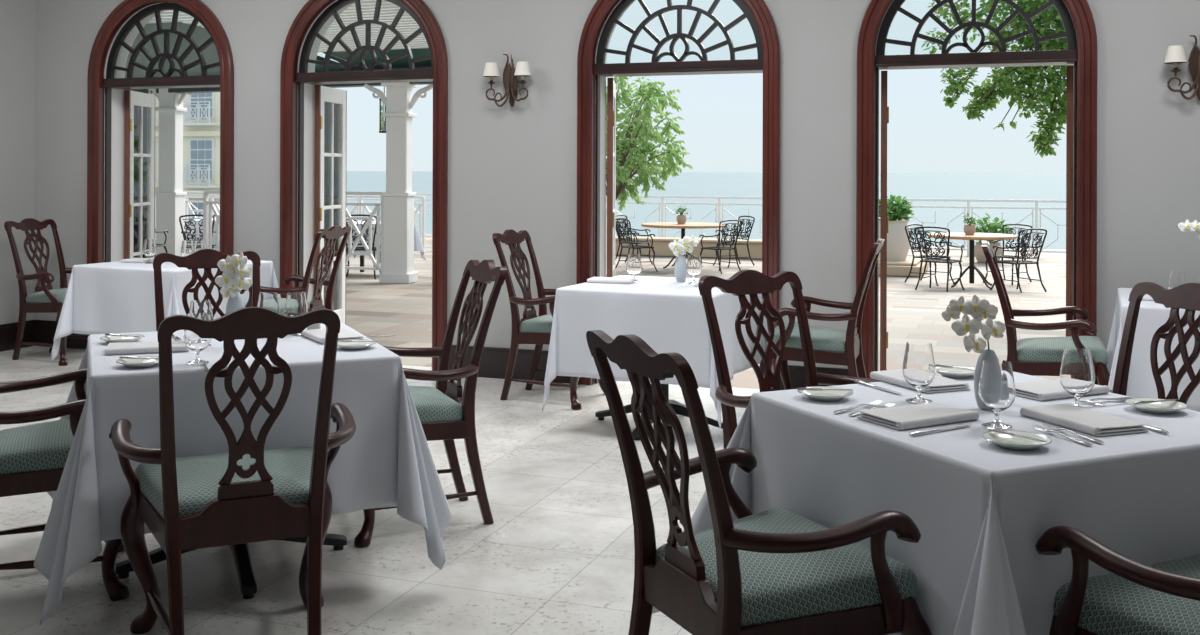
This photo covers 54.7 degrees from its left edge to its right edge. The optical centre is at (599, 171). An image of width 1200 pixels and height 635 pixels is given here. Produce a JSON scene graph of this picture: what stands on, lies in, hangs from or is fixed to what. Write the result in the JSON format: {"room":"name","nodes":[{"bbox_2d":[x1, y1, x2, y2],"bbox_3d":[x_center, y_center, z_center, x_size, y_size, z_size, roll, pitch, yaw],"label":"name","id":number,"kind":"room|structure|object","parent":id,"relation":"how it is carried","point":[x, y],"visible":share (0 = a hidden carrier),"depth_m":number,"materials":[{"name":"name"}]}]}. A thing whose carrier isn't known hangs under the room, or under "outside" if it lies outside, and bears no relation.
{"room":"restaurant","nodes":[
{"label":"restaurant","id":0,"kind":"room"},
{"bbox_2d":[0,0,34,324],"bbox_3d":[-6.198,-0.332,4.382,0.200,3.400,10.420,0,0,20],"label":"wall","id":1,"kind":"structure","parent":0,"point":[17,17],"depth_m":8.87,"materials":[{"name":"paint"}]},
{"bbox_2d":[0,320,34,351],"bbox_3d":[-6.136,1.248,4.240,0.022,0.201,10.200,0,0,20],"label":"baseboard","id":2,"kind":"structure","parent":1,"relation":"attached to","point":[8,331],"depth_m":8.82,"materials":[{"name":"brown wood"}]},
{"bbox_2d":[155,52,318,218],"bbox_3d":[-27.994,-5.228,63.050,24.000,19.000,8.500,0,0,20],"label":"hotel building","id":3,"kind":"structure","parent":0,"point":[201,121],"depth_m":58.05,"materials":[{"name":"white paint"}]},
{"bbox_2d":[0,234,1065,634],"bbox_3d":[-4.422,2.854,14.253,50.000,3.000,30.200,0,0,20],"label":"floor","id":4,"kind":"structure","parent":0,"point":[557,555],"depth_m":4.45,"materials":[{"name":"tile"}]},
{"bbox_2d":[4,218,88,365],"bbox_3d":[-3.921,0.854,8.439,0.624,1.019,0.687,0,0,19],"label":"dining chair","id":5,"kind":"object","parent":4,"relation":"on","point":[45,299],"visible":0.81,"depth_m":8.31,"materials":[{"name":"brown wood"}]},
{"bbox_2d":[26,288,66,302],"bbox_3d":[-3.852,0.899,8.416,0.431,0.116,0.549,0,0,19],"label":"seat cushion","id":6,"kind":"object","parent":5,"relation":"on","point":[52,295],"depth_m":8.21,"materials":[{"name":"fabric"}]},
{"bbox_2d":[0,368,129,600],"bbox_3d":[-1.876,0.861,3.841,0.624,1.019,0.687,0,0,-23],"label":"dining chair","id":7,"kind":"object","parent":4,"relation":"on","point":[33,458],"visible":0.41,"depth_m":3.67,"materials":[{"name":"brown wood"}]},
{"bbox_2d":[0,418,73,474],"bbox_3d":[-1.809,0.906,3.870,0.431,0.116,0.549,0,0,-23],"label":"seat cushion","id":8,"kind":"object","parent":7,"relation":"on","point":[40,448],"depth_m":3.67,"materials":[{"name":"fabric"}]},
{"bbox_2d":[148,88,192,255],"bbox_3d":[-6.317,0.058,17.070,0.927,2.780,0.380,0,0,8],"label":"column","id":9,"kind":"structure","parent":4,"relation":"on","point":[170,196],"depth_m":16.94,"materials":[{"name":"white paint"}]},
{"bbox_2d":[179,214,219,248],"bbox_3d":[-5.553,1.007,16.129,0.524,0.840,0.550,0,0,-8],"label":"garden chair","id":10,"kind":"object","parent":4,"relation":"on","point":[190,220],"visible":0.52,"depth_m":15.91,"materials":[{"name":"black"}]},
{"bbox_2d":[153,249,260,330],"bbox_3d":[-1.667,0.862,4.997,0.687,1.019,0.624,0,0,-24],"label":"dining chair","id":11,"kind":"object","parent":4,"relation":"on","point":[206,259],"visible":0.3,"depth_m":5.21,"materials":[{"name":"brown wood"}]},
{"bbox_2d":[115,533,346,598],"bbox_3d":[-1.273,0.988,4.051,0.885,0.756,0.885,0,0,-24],"label":"dining table","id":12,"kind":"object","parent":4,"relation":"on","point":[240,552],"visible":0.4,"depth_m":3.89,"materials":[{"name":"brown wood"}]},
{"bbox_2d":[34,322,451,624],"bbox_3d":[-1.270,0.946,4.060,1.296,0.684,1.278,0,0,-24],"label":"tablecloth","id":13,"kind":"object","parent":12,"relation":"on","point":[388,461],"visible":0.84,"depth_m":3.66,"materials":[{"name":"white fabric"}]},
{"bbox_2d":[100,334,144,342],"bbox_3d":[-1.682,0.593,4.086,0.147,0.019,0.147,0,0,20],"label":"bread plate","id":14,"kind":"object","parent":13,"relation":"on","point":[111,339],"visible":0.86,"depth_m":4.11,"materials":[{"name":"white"}]},
{"bbox_2d":[116,356,158,367],"bbox_3d":[-1.422,0.594,3.598,0.147,0.019,0.147,0,0,12],"label":"bread plate","id":15,"kind":"object","parent":13,"relation":"on","point":[131,363],"visible":0.84,"depth_m":3.60,"materials":[{"name":"white"}]},
{"bbox_2d":[105,341,188,354],"bbox_3d":[-1.521,0.592,3.908,0.260,0.022,0.157,0,0,-18],"label":"folded napkin","id":16,"kind":"object","parent":13,"relation":"on","point":[121,348],"visible":0.8,"depth_m":3.85,"materials":[{"name":"white fabric"}]},
{"bbox_2d":[183,313,210,364],"bbox_3d":[-1.266,0.525,3.648,0.085,0.154,0.085,0,0,20],"label":"water goblet","id":17,"kind":"object","parent":13,"relation":"on","point":[192,341],"visible":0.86,"depth_m":3.62,"materials":[{"name":"clear glass"}]},
{"bbox_2d":[189,300,212,345],"bbox_3d":[-1.380,0.524,4.008,0.085,0.154,0.085,0,0,20],"label":"water goblet","id":18,"kind":"object","parent":13,"relation":"on","point":[196,306],"visible":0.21,"depth_m":3.98,"materials":[{"name":"clear glass"}]},
{"bbox_2d":[226,292,244,313],"bbox_3d":[-1.365,0.527,4.343,0.072,0.152,0.061,0,0,0],"label":"bud vase","id":19,"kind":"object","parent":13,"relation":"on","point":[237,303],"visible":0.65,"depth_m":4.32,"materials":[{"name":"ceramic"}]},
{"bbox_2d":[215,252,252,298],"bbox_3d":[-1.363,0.402,4.331,0.137,0.204,0.047,0,0,4],"label":"orchid spray","id":20,"kind":"object","parent":19,"relation":"in","point":[234,278],"visible":1,"depth_m":4.33,"materials":[{"name":"white plant"}]},
{"bbox_2d":[257,292,279,313],"bbox_3d":[-1.221,0.525,4.270,0.085,0.154,0.085,0,0,20],"label":"water goblet","id":21,"kind":"object","parent":13,"relation":"on","point":[268,300],"visible":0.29,"depth_m":4.24,"materials":[{"name":"clear glass"}]},
{"bbox_2d":[284,292,307,334],"bbox_3d":[-1.126,0.525,4.299,0.085,0.154,0.085,0,0,20],"label":"water goblet","id":22,"kind":"object","parent":13,"relation":"on","point":[296,302],"visible":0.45,"depth_m":4.27,"materials":[{"name":"clear glass"}]},
{"bbox_2d":[300,327,362,343],"bbox_3d":[-0.973,0.594,4.199,0.156,0.022,0.260,0,0,-30],"label":"folded napkin","id":23,"kind":"object","parent":13,"relation":"on","point":[318,335],"visible":0.67,"depth_m":4.16,"materials":[{"name":"white fabric"}]},
{"bbox_2d":[337,340,376,349],"bbox_3d":[-0.840,0.596,3.972,0.147,0.019,0.147,0,0,0],"label":"bread plate","id":24,"kind":"object","parent":13,"relation":"on","point":[344,345],"visible":0.87,"depth_m":3.99,"materials":[{"name":"white"}]},
{"bbox_2d":[109,307,355,634],"bbox_3d":[-1.028,0.864,3.308,0.687,1.019,0.624,0,0,-23],"label":"dining chair","id":25,"kind":"object","parent":4,"relation":"on","point":[249,493],"visible":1,"depth_m":3.15,"materials":[{"name":"brown wood"}]},
{"bbox_2d":[135,446,312,518],"bbox_3d":[-1.056,0.908,3.375,0.549,0.116,0.431,0,0,-23],"label":"seat cushion","id":26,"kind":"object","parent":25,"relation":"on","point":[198,477],"depth_m":3.31,"materials":[{"name":"fabric"}]},
{"bbox_2d":[155,194,425,253],"bbox_3d":[-9.207,1.046,24.814,11.880,1.142,0.080,0,0,16],"label":"railing","id":27,"kind":"object","parent":4,"relation":"on","point":[360,209],"visible":0.05,"depth_m":23.54,"materials":[{"name":"white metal"}]},
{"bbox_2d":[203,190,383,273],"bbox_3d":[-4.007,0.805,15.116,2.642,1.102,0.080,0,0,15],"label":"railing","id":28,"kind":"object","parent":4,"relation":"on","point":[208,206],"visible":0.3,"depth_m":14.85,"materials":[{"name":"white paint"}]},
{"bbox_2d":[240,226,350,315],"bbox_3d":[-2.009,0.860,7.615,0.624,1.019,0.687,0,0,12],"label":"dining chair","id":29,"kind":"object","parent":4,"relation":"on","point":[335,232],"visible":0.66,"depth_m":7.56,"materials":[{"name":"brown wood"}]},
{"bbox_2d":[244,298,324,315],"bbox_3d":[-2.081,0.905,7.630,0.431,0.116,0.549,0,0,12],"label":"seat cushion","id":30,"kind":"object","parent":29,"relation":"on","point":[314,303],"depth_m":7.53,"materials":[{"name":"fabric"}]},
{"bbox_2d":[346,255,363,271],"bbox_3d":[-3.258,1.124,16.865,0.810,0.750,0.810,0,0,10],"label":"patio table","id":31,"kind":"object","parent":4,"relation":"on","point":[361,256],"visible":0.07,"depth_m":17.24,"materials":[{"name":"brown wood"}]},
{"bbox_2d":[347,221,426,260],"bbox_3d":[-3.260,1.038,16.860,1.206,0.598,1.211,0,0,10],"label":"tablecloth","id":32,"kind":"object","parent":31,"relation":"on","point":[418,246],"visible":0.23,"depth_m":16.48,"materials":[{"name":"white fabric"}]},
{"bbox_2d":[346,214,380,278],"bbox_3d":[-3.250,1.017,15.825,0.554,0.887,0.581,0,0,-4],"label":"garden chair","id":33,"kind":"object","parent":4,"relation":"on","point":[374,249],"visible":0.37,"depth_m":15.62,"materials":[{"name":"black metal"}]},
{"bbox_2d":[364,82,432,283],"bbox_3d":[-2.564,0.136,14.807,0.937,2.550,0.390,0,0,8],"label":"column","id":34,"kind":"structure","parent":4,"relation":"on","point":[398,248],"depth_m":14.67,"materials":[{"name":"white paint"}]},
{"bbox_2d":[125,0,432,94],"bbox_3d":[-6.561,-1.468,14.473,15.842,0.730,8.168,0,0,20],"label":"roof","id":35,"kind":"structure","parent":34,"relation":"on","point":[406,25],"depth_m":13.90,"materials":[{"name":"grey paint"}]},
{"bbox_2d":[354,260,506,546],"bbox_3d":[-0.725,0.865,4.575,0.624,1.019,0.687,0,0,-23],"label":"dining chair","id":36,"kind":"object","parent":4,"relation":"on","point":[444,414],"visible":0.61,"depth_m":4.47,"materials":[{"name":"brown wood"}]},
{"bbox_2d":[409,386,462,422],"bbox_3d":[-0.793,0.909,4.546,0.431,0.116,0.549,0,0,-23],"label":"seat cushion","id":37,"kind":"object","parent":36,"relation":"on","point":[433,405],"depth_m":4.44,"materials":[{"name":"fabric"}]},
{"bbox_2d":[492,229,604,409],"bbox_3d":[-0.283,0.866,7.019,0.624,1.019,0.687,0,0,22],"label":"dining chair","id":38,"kind":"object","parent":4,"relation":"on","point":[532,329],"visible":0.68,"depth_m":6.91,"materials":[{"name":"brown wood"}]},
{"bbox_2d":[519,313,552,332],"bbox_3d":[-0.215,0.911,6.992,0.431,0.116,0.549,0,0,22],"label":"seat cushion","id":39,"kind":"object","parent":38,"relation":"on","point":[530,323],"depth_m":6.86,"materials":[{"name":"fabric"}]},
{"bbox_2d":[184,191,1065,256],"bbox_3d":[4.942,1.106,23.946,33.050,1.122,0.080,0,0,20],"label":"railing","id":40,"kind":"object","parent":4,"relation":"on","point":[968,201],"visible":0.17,"depth_m":24.46,"materials":[{"name":"white metal"}]},
{"bbox_2d":[615,218,657,270],"bbox_3d":[0.593,1.219,19.330,0.581,0.887,0.554,0,0,-30],"label":"garden chair","id":41,"kind":"object","parent":4,"relation":"on","point":[632,246],"visible":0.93,"depth_m":19.25,"materials":[{"name":"black metal"}]},
{"bbox_2d":[595,384,722,439],"bbox_3d":[0.337,0.993,6.258,0.810,0.756,0.810,0,0,24],"label":"table base","id":42,"kind":"object","parent":4,"relation":"on","point":[679,408],"visible":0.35,"depth_m":6.20,"materials":[{"name":"brown wood"}]},
{"bbox_2d":[542,275,773,428],"bbox_3d":[0.339,0.930,6.258,0.997,0.641,0.984,0,0,24],"label":"tablecloth","id":43,"kind":"object","parent":42,"relation":"on","point":[668,314],"visible":0.67,"depth_m":5.90,"materials":[{"name":"white fabric"}]},
{"bbox_2d":[587,277,638,283],"bbox_3d":[0.071,0.597,6.372,0.260,0.022,0.156,0,0,16],"label":"folded napkin","id":44,"kind":"object","parent":43,"relation":"on","point":[593,279],"visible":0.98,"depth_m":6.31,"materials":[{"name":"white fabric"}]},
{"bbox_2d":[626,254,641,282],"bbox_3d":[0.185,0.530,6.335,0.085,0.154,0.085,0,0,20],"label":"water goblet","id":45,"kind":"object","parent":43,"relation":"on","point":[633,266],"visible":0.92,"depth_m":6.30,"materials":[{"name":"clear glass"}]},
{"bbox_2d":[674,254,686,281],"bbox_3d":[0.447,0.534,6.410,0.072,0.152,0.061,0,0,0],"label":"bud vase","id":46,"kind":"object","parent":43,"relation":"on","point":[680,271],"visible":0.98,"depth_m":6.39,"materials":[{"name":"ceramic"}]},
{"bbox_2d":[669,234,699,255],"bbox_3d":[0.463,0.428,6.391,0.170,0.164,0.043,0,0,1],"label":"orchid spray","id":47,"kind":"object","parent":46,"relation":"in","point":[681,246],"visible":1,"depth_m":6.38,"materials":[{"name":"white plant"}]},
{"bbox_2d":[686,255,701,283],"bbox_3d":[0.510,0.531,6.291,0.085,0.154,0.085,0,0,20],"label":"water goblet","id":48,"kind":"object","parent":43,"relation":"on","point":[694,266],"visible":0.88,"depth_m":6.26,"materials":[{"name":"clear glass"}]},
{"bbox_2d":[641,222,723,268],"bbox_3d":[1.425,1.277,19.902,1.440,0.754,1.440,0,0,20],"label":"patio table","id":49,"kind":"object","parent":4,"relation":"on","point":[688,225],"visible":0.61,"depth_m":19.67,"materials":[{"name":"brown wood"}]},
{"bbox_2d":[615,236,761,258],"bbox_3d":[1.525,1.483,22.737,7.500,0.345,0.550,0,0,20],"label":"stone kerb","id":50,"kind":"object","parent":4,"relation":"on","point":[660,244],"visible":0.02,"depth_m":22.38,"materials":[{"name":"beige stone"}]},
{"bbox_2d":[699,220,741,273],"bbox_3d":[1.971,1.224,19.050,0.554,0.887,0.581,0,0,-36],"label":"garden chair","id":51,"kind":"object","parent":4,"relation":"on","point":[718,248],"visible":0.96,"depth_m":18.92,"materials":[{"name":"black metal"}]},
{"bbox_2d":[713,216,754,267],"bbox_3d":[2.361,1.225,20.435,0.581,0.887,0.554,0,0,-27],"label":"garden chair","id":52,"kind":"object","parent":4,"relation":"on","point":[742,236],"visible":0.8,"depth_m":20.44,"materials":[{"name":"black metal"}]},
{"bbox_2d":[586,330,930,634],"bbox_3d":[0.332,0.868,2.668,0.624,1.019,0.687,0,0,-25],"label":"dining chair","id":53,"kind":"object","parent":4,"relation":"on","point":[773,571],"visible":1,"depth_m":2.52,"materials":[{"name":"brown wood"}]},
{"bbox_2d":[655,508,917,626],"bbox_3d":[0.398,0.914,2.699,0.431,0.116,0.549,0,0,-25],"label":"seat cushion","id":54,"kind":"object","parent":53,"relation":"on","point":[836,587],"depth_m":2.51,"materials":[{"name":"fabric"}]},
{"bbox_2d":[698,269,880,448],"bbox_3d":[0.699,0.870,4.004,0.687,1.019,0.624,0,0,-32],"label":"dining chair","id":55,"kind":"object","parent":4,"relation":"on","point":[744,282],"visible":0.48,"depth_m":4.18,"materials":[{"name":"brown wood"}]},
{"bbox_2d":[759,238,884,390],"bbox_3d":[1.236,0.872,6.381,0.624,1.019,0.687,0,0,18],"label":"dining chair","id":56,"kind":"object","parent":4,"relation":"on","point":[833,346],"visible":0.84,"depth_m":6.18,"materials":[{"name":"brown wood"}]},
{"bbox_2d":[765,322,845,352],"bbox_3d":[1.165,0.916,6.404,0.431,0.116,0.549,0,0,18],"label":"seat cushion","id":57,"kind":"object","parent":56,"relation":"on","point":[824,339],"depth_m":6.19,"materials":[{"name":"fabric"}]},
{"bbox_2d":[879,258,928,276],"bbox_3d":[4.631,1.566,19.273,1.500,0.200,1.500,0,0,20],"label":"stone step","id":58,"kind":"structure","parent":4,"relation":"on","point":[894,268],"depth_m":18.48,"materials":[{"name":"beige stone"}]},
{"bbox_2d":[879,195,913,260],"bbox_3d":[4.825,0.914,19.192,0.736,1.106,0.814,0,0,20],"label":"potted plant","id":59,"kind":"object","parent":58,"relation":"on","point":[898,246],"visible":0.67,"depth_m":18.96,"materials":[{"name":"green plant"}]},
{"bbox_2d":[904,224,953,285],"bbox_3d":[4.921,1.234,17.320,0.554,0.887,0.581,0,0,-43],"label":"garden chair","id":60,"kind":"object","parent":4,"relation":"on","point":[912,247],"visible":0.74,"depth_m":17.35,"materials":[{"name":"black metal"}]},
{"bbox_2d":[914,226,964,291],"bbox_3d":[4.619,1.179,15.793,0.554,0.887,0.581,0,0,38],"label":"garden chair","id":61,"kind":"object","parent":4,"relation":"on","point":[948,261],"visible":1,"depth_m":15.66,"materials":[{"name":"black metal"}]},
{"bbox_2d":[928,232,1016,288],"bbox_3d":[5.385,1.291,16.799,1.240,0.754,1.240,0,0,20],"label":"patio table","id":62,"kind":"object","parent":4,"relation":"on","point":[953,235],"visible":0.93,"depth_m":16.70,"materials":[{"name":"brown wood"}]},
{"bbox_2d":[967,213,1009,262],"bbox_3d":[7.184,1.223,21.446,0.751,0.905,0.852,0,0,-37],"label":"potted plant","id":63,"kind":"object","parent":4,"relation":"on","point":[979,255],"visible":0.59,"depth_m":21.30,"materials":[{"name":"green plant"}]},
{"bbox_2d":[922,0,1073,157],"bbox_3d":[6.354,-1.232,11.889,6.026,5.465,2.190,0,0,1],"label":"shade tree","id":64,"kind":"object","parent":4,"relation":"on","point":[1003,79],"visible":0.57,"depth_m":11.91,"materials":[{"name":"green plant"}]},
{"bbox_2d":[983,224,1031,284],"bbox_3d":[6.145,1.238,17.474,0.581,0.887,0.554,0,0,-40],"label":"garden chair","id":65,"kind":"object","parent":4,"relation":"on","point":[1002,256],"visible":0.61,"depth_m":17.57,"materials":[{"name":"black metal"}]},
{"bbox_2d":[990,228,1046,292],"bbox_3d":[5.748,1.209,15.923,0.554,0.887,0.581,0,0,-24],"label":"garden chair","id":66,"kind":"object","parent":4,"relation":"on","point":[1018,262],"visible":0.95,"depth_m":15.76,"materials":[{"name":"black metal"}]},
{"bbox_2d":[981,241,1109,385],"bbox_3d":[2.307,0.875,6.023,0.624,1.019,0.687,0,0,20],"label":"dining chair","id":67,"kind":"object","parent":4,"relation":"on","point":[1041,356],"visible":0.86,"depth_m":5.86,"materials":[{"name":"brown wood"}]},
{"bbox_2d":[1016,336,1107,364],"bbox_3d":[2.376,0.920,5.998,0.431,0.116,0.549,0,0,20],"label":"seat cushion","id":68,"kind":"object","parent":67,"relation":"on","point":[1041,350],"depth_m":5.85,"materials":[{"name":"fabric"}]},
{"bbox_2d":[1035,526,1199,634],"bbox_3d":[1.299,0.872,2.328,0.687,1.019,0.624,0,0,-25],"label":"dining chair","id":69,"kind":"object","parent":4,"relation":"on","point":[1162,598],"visible":0.9,"depth_m":2.33,"materials":[{"name":"brown wood"}]},
{"bbox_2d":[1053,554,1199,634],"bbox_3d":[1.268,0.917,2.395,0.549,0.116,0.431,0,0,-25],"label":"seat cushion","id":70,"kind":"object","parent":69,"relation":"on","point":[1112,604],"depth_m":2.36,"materials":[{"name":"fabric"}]},
{"bbox_2d":[1109,282,1199,403],"bbox_3d":[1.688,0.873,3.671,0.624,1.019,0.687,0,0,-26],"label":"dining chair","id":71,"kind":"object","parent":4,"relation":"on","point":[1186,296],"visible":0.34,"depth_m":3.82,"materials":[{"name":"brown wood"}]},
{"bbox_3d":[1.028,0.996,2.973,0.876,0.756,0.876,0,0,-24],"label":"dining table","id":72,"kind":"object","parent":4,"relation":"on","visible":0},
{"bbox_2d":[652,372,1199,634],"bbox_3d":[1.026,0.949,2.971,1.402,0.673,1.382,0,0,-24],"label":"tablecloth","id":73,"kind":"object","parent":72,"relation":"on","point":[980,509],"visible":0.62,"depth_m":2.56,"materials":[{"name":"white fabric"}]},
{"bbox_2d":[798,386,852,400],"bbox_3d":[0.606,0.601,3.119,0.147,0.019,0.147,0,0,2],"label":"bread plate","id":74,"kind":"object","parent":73,"relation":"on","point":[824,395],"visible":0.94,"depth_m":3.13,"materials":[{"name":"white ceramic"}]},
{"bbox_2d":[856,402,978,430],"bbox_3d":[0.784,0.600,2.856,0.260,0.022,0.156,0,0,-28],"label":"folded napkin","id":75,"kind":"object","parent":73,"relation":"on","point":[906,417],"visible":1,"depth_m":2.82,"materials":[{"name":"white fabric"}]},
{"bbox_2d":[902,341,935,403],"bbox_3d":[0.846,0.532,3.075,0.085,0.154,0.085,0,0,20],"label":"water goblet","id":76,"kind":"object","parent":73,"relation":"on","point":[918,369],"visible":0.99,"depth_m":3.05,"materials":[{"name":"clear glass"}]},
{"bbox_2d":[870,369,970,392],"bbox_3d":[0.915,0.600,3.335,0.156,0.022,0.260,0,0,-22],"label":"folded napkin","id":77,"kind":"object","parent":73,"relation":"on","point":[939,383],"visible":0.69,"depth_m":3.27,"materials":[{"name":"white fabric"}]},
{"bbox_2d":[935,365,974,377],"bbox_3d":[1.064,0.602,3.474,0.147,0.019,0.147,0,0,40],"label":"bread plate","id":78,"kind":"object","parent":73,"relation":"on","point":[946,372],"visible":0.82,"depth_m":3.49,"materials":[{"name":"white ceramic"}]},
{"bbox_2d":[974,349,998,409],"bbox_3d":[1.000,0.536,2.987,0.072,0.152,0.061,0,0,0],"label":"bud vase","id":79,"kind":"object","parent":73,"relation":"on","point":[986,355],"visible":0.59,"depth_m":2.98,"materials":[{"name":"ceramic"}]},
{"bbox_2d":[942,295,1005,352],"bbox_3d":[0.959,0.415,2.976,0.162,0.194,0.067,0,0,14],"label":"orchid spray","id":80,"kind":"object","parent":79,"relation":"in","point":[979,309],"visible":1,"depth_m":2.97,"materials":[{"name":"white plant"}]},
{"bbox_2d":[978,360,1015,428],"bbox_3d":[0.950,0.532,2.777,0.085,0.154,0.085,0,0,20],"label":"water goblet","id":81,"kind":"object","parent":73,"relation":"on","point":[997,392],"visible":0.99,"depth_m":2.75,"materials":[{"name":"clear glass"}]},
{"bbox_2d":[982,430,1051,449],"bbox_3d":[0.927,0.602,2.583,0.147,0.019,0.147,0,0,-34],"label":"bread plate","id":82,"kind":"object","parent":73,"relation":"on","point":[1005,441],"visible":0.93,"depth_m":2.60,"materials":[{"name":"white ceramic"}]},
{"bbox_2d":[1015,379,1108,400],"bbox_3d":[1.258,0.602,3.210,0.260,0.022,0.156,0,0,-26],"label":"folded napkin","id":83,"kind":"object","parent":73,"relation":"on","point":[1045,390],"visible":0.7,"depth_m":3.16,"materials":[{"name":"white fabric"}]},
{"bbox_2d":[1059,348,1094,408],"bbox_3d":[1.222,0.533,2.971,0.085,0.154,0.085,0,0,20],"label":"water goblet","id":84,"kind":"object","parent":73,"relation":"on","point":[1077,372],"visible":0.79,"depth_m":2.94,"materials":[{"name":"clear glass"}]},
{"bbox_2d":[1020,403,1148,435],"bbox_3d":[1.169,0.601,2.817,0.156,0.022,0.260,0,0,-20],"label":"folded napkin","id":85,"kind":"object","parent":73,"relation":"on","point":[1067,415],"visible":1,"depth_m":2.78,"materials":[{"name":"white fabric"}]},
{"bbox_2d":[1125,398,1187,413],"bbox_3d":[1.425,0.604,2.972,0.147,0.019,0.147,0,0,-22],"label":"bread plate","id":86,"kind":"object","parent":73,"relation":"on","point":[1169,407],"visible":0.98,"depth_m":2.98,"materials":[{"name":"white ceramic"}]},
{"bbox_3d":[-2.783,0.982,7.600,0.820,0.756,0.820,0,0,26],"label":"dining table","id":87,"kind":"object","parent":4,"relation":"on","visible":0},
{"bbox_2d":[50,258,280,359],"bbox_3d":[-2.788,0.901,7.604,1.102,0.605,1.088,0,0,26],"label":"tablecloth","id":88,"kind":"object","parent":87,"relation":"on","point":[107,297],"visible":0.61,"depth_m":7.27,"materials":[{"name":"white fabric"}]},
{"bbox_3d":[2.999,1.003,5.592,0.850,0.756,0.850,0,0,23],"label":"dining table","id":89,"kind":"object","parent":4,"relation":"on","visible":0},
{"bbox_2d":[1106,288,1199,410],"bbox_3d":[3.002,0.945,5.590,1.086,0.652,1.064,0,0,23],"label":"tablecloth","id":90,"kind":"object","parent":89,"relation":"on","point":[1152,315],"visible":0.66,"depth_m":5.31,"materials":[{"name":"white fabric"}]},
{"bbox_2d":[1168,271,1187,288],"bbox_3d":[2.672,0.539,5.360,0.085,0.154,0.085,0,0,20],"label":"water goblet","id":91,"kind":"object","parent":90,"relation":"on","point":[1177,278],"visible":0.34,"depth_m":5.33,"materials":[{"name":"clear glass"}]},
{"bbox_3d":[-5.947,1.127,18.104,0.960,0.750,0.960,0,0,6],"label":"patio table","id":92,"kind":"object","parent":4,"relation":"on","visible":0},
{"bbox_2d":[185,218,219,249],"bbox_3d":[-5.947,1.043,18.105,1.345,0.602,1.357,0,0,6],"label":"tablecloth","id":93,"kind":"object","parent":92,"relation":"on","point":[197,226],"visible":0.11,"depth_m":17.61,"materials":[{"name":"white fabric"}]},
{"bbox_2d":[34,0,1199,368],"bbox_3d":[1.190,-0.326,7.131,11.820,3.400,0.220,0,0,20],"label":"wall","id":94,"kind":"structure","parent":0,"point":[514,168],"depth_m":7.55,"materials":[{"name":"paint"}]},
{"bbox_2d":[87,0,233,342],"bbox_3d":[-3.235,-0.001,8.721,1.310,2.720,0.291,0,0,20],"label":"window","id":95,"kind":"structure","parent":94,"relation":"in","point":[107,82],"depth_m":8.79,"materials":[{"name":"brown wood"}]},
{"bbox_2d":[124,90,154,258],"bbox_3d":[-3.684,0.362,9.304,0.048,1.990,0.561,0,0,-1],"label":"door","id":96,"kind":"structure","parent":95,"relation":"attached to","point":[139,107],"depth_m":9.27,"materials":[{"name":"white paint"}]},
{"bbox_2d":[280,0,447,370],"bbox_3d":[-1.608,0.004,8.132,1.310,2.720,0.291,0,0,20],"label":"door frame","id":97,"kind":"structure","parent":94,"relation":"in","point":[299,78],"depth_m":8.17,"materials":[{"name":"brown wood"}]},
{"bbox_2d":[314,85,346,324],"bbox_3d":[-2.016,0.368,8.709,0.048,1.990,0.561,0,0,8],"label":"door","id":98,"kind":"structure","parent":97,"relation":"attached to","point":[330,140],"depth_m":8.70,"materials":[{"name":"white paint"}]},
{"bbox_2d":[483,54,530,106],"bbox_3d":[-0.597,-0.597,7.604,0.339,0.350,0.177,0,0,20],"label":"wall sconce","id":99,"kind":"object","parent":94,"relation":"attached to","point":[510,81],"visible":1,"depth_m":7.59,"materials":[{"name":"brown metal"}]},
{"bbox_2d":[34,320,1199,411],"bbox_3d":[1.153,1.274,7.014,11.798,0.201,0.022,0,0,20],"label":"baseboard","id":100,"kind":"structure","parent":94,"relation":"attached to","point":[494,360],"depth_m":7.65,"materials":[{"name":"brown wood"}]},
{"bbox_2d":[576,0,780,384],"bbox_3d":[0.512,0.012,7.365,1.310,2.720,0.291,0,0,20],"label":"door frame","id":101,"kind":"structure","parent":94,"relation":"in","point":[600,24],"depth_m":7.37,"materials":[{"name":"brown wood"}]},
{"bbox_2d":[607,78,615,276],"bbox_3d":[0.084,0.375,7.945,0.048,1.990,0.561,0,0,3],"label":"door","id":102,"kind":"structure","parent":101,"relation":"attached to","point":[611,85],"depth_m":7.67,"materials":[{"name":"white paint"}]},
{"bbox_2d":[856,0,1097,377],"bbox_3d":[2.178,0.018,6.762,1.310,2.720,0.291,0,0,20],"label":"door frame","id":103,"kind":"structure","parent":94,"relation":"in","point":[1076,16],"depth_m":6.69,"materials":[{"name":"brown wood"}]},
{"bbox_2d":[880,71,888,370],"bbox_3d":[1.798,0.381,7.330,0.048,1.990,0.561,0,0,14],"label":"door","id":104,"kind":"structure","parent":103,"relation":"attached to","point":[884,222],"depth_m":7.06,"materials":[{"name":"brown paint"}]},
{"bbox_2d":[1066,66,1073,335],"bbox_3d":[2.826,0.385,6.958,0.048,1.990,0.561,0,0,23],"label":"door","id":105,"kind":"structure","parent":103,"relation":"attached to","point":[1070,69],"depth_m":6.70,"materials":[{"name":"white paint"}]},
{"bbox_2d":[1164,35,1199,99],"bbox_3d":[3.210,-0.559,6.226,0.339,0.350,0.177,0,0,20],"label":"wall sconce","id":106,"kind":"object","parent":94,"relation":"attached to","point":[1175,55],"visible":1,"depth_m":6.22,"materials":[{"name":"brown metal"}]},
{"bbox_2d":[606,76,692,211],"bbox_3d":[0.395,0.006,17.968,2.193,3.248,1.136,0,0,20],"label":"tree","id":107,"kind":"object","parent":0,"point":[626,146],"visible":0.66,"depth_m":17.93,"materials":[{"name":"green plant"}]},
{"label":"outside","id":108,"kind":"structure","parent":0,"visible":0},
{"bbox_2d":[346,171,1065,249],"bbox_3d":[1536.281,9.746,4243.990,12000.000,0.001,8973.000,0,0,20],"label":"sea","id":109,"kind":"structure","parent":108,"point":[993,186],"depth_m":204.64,"materials":[{"name":"liquid"}]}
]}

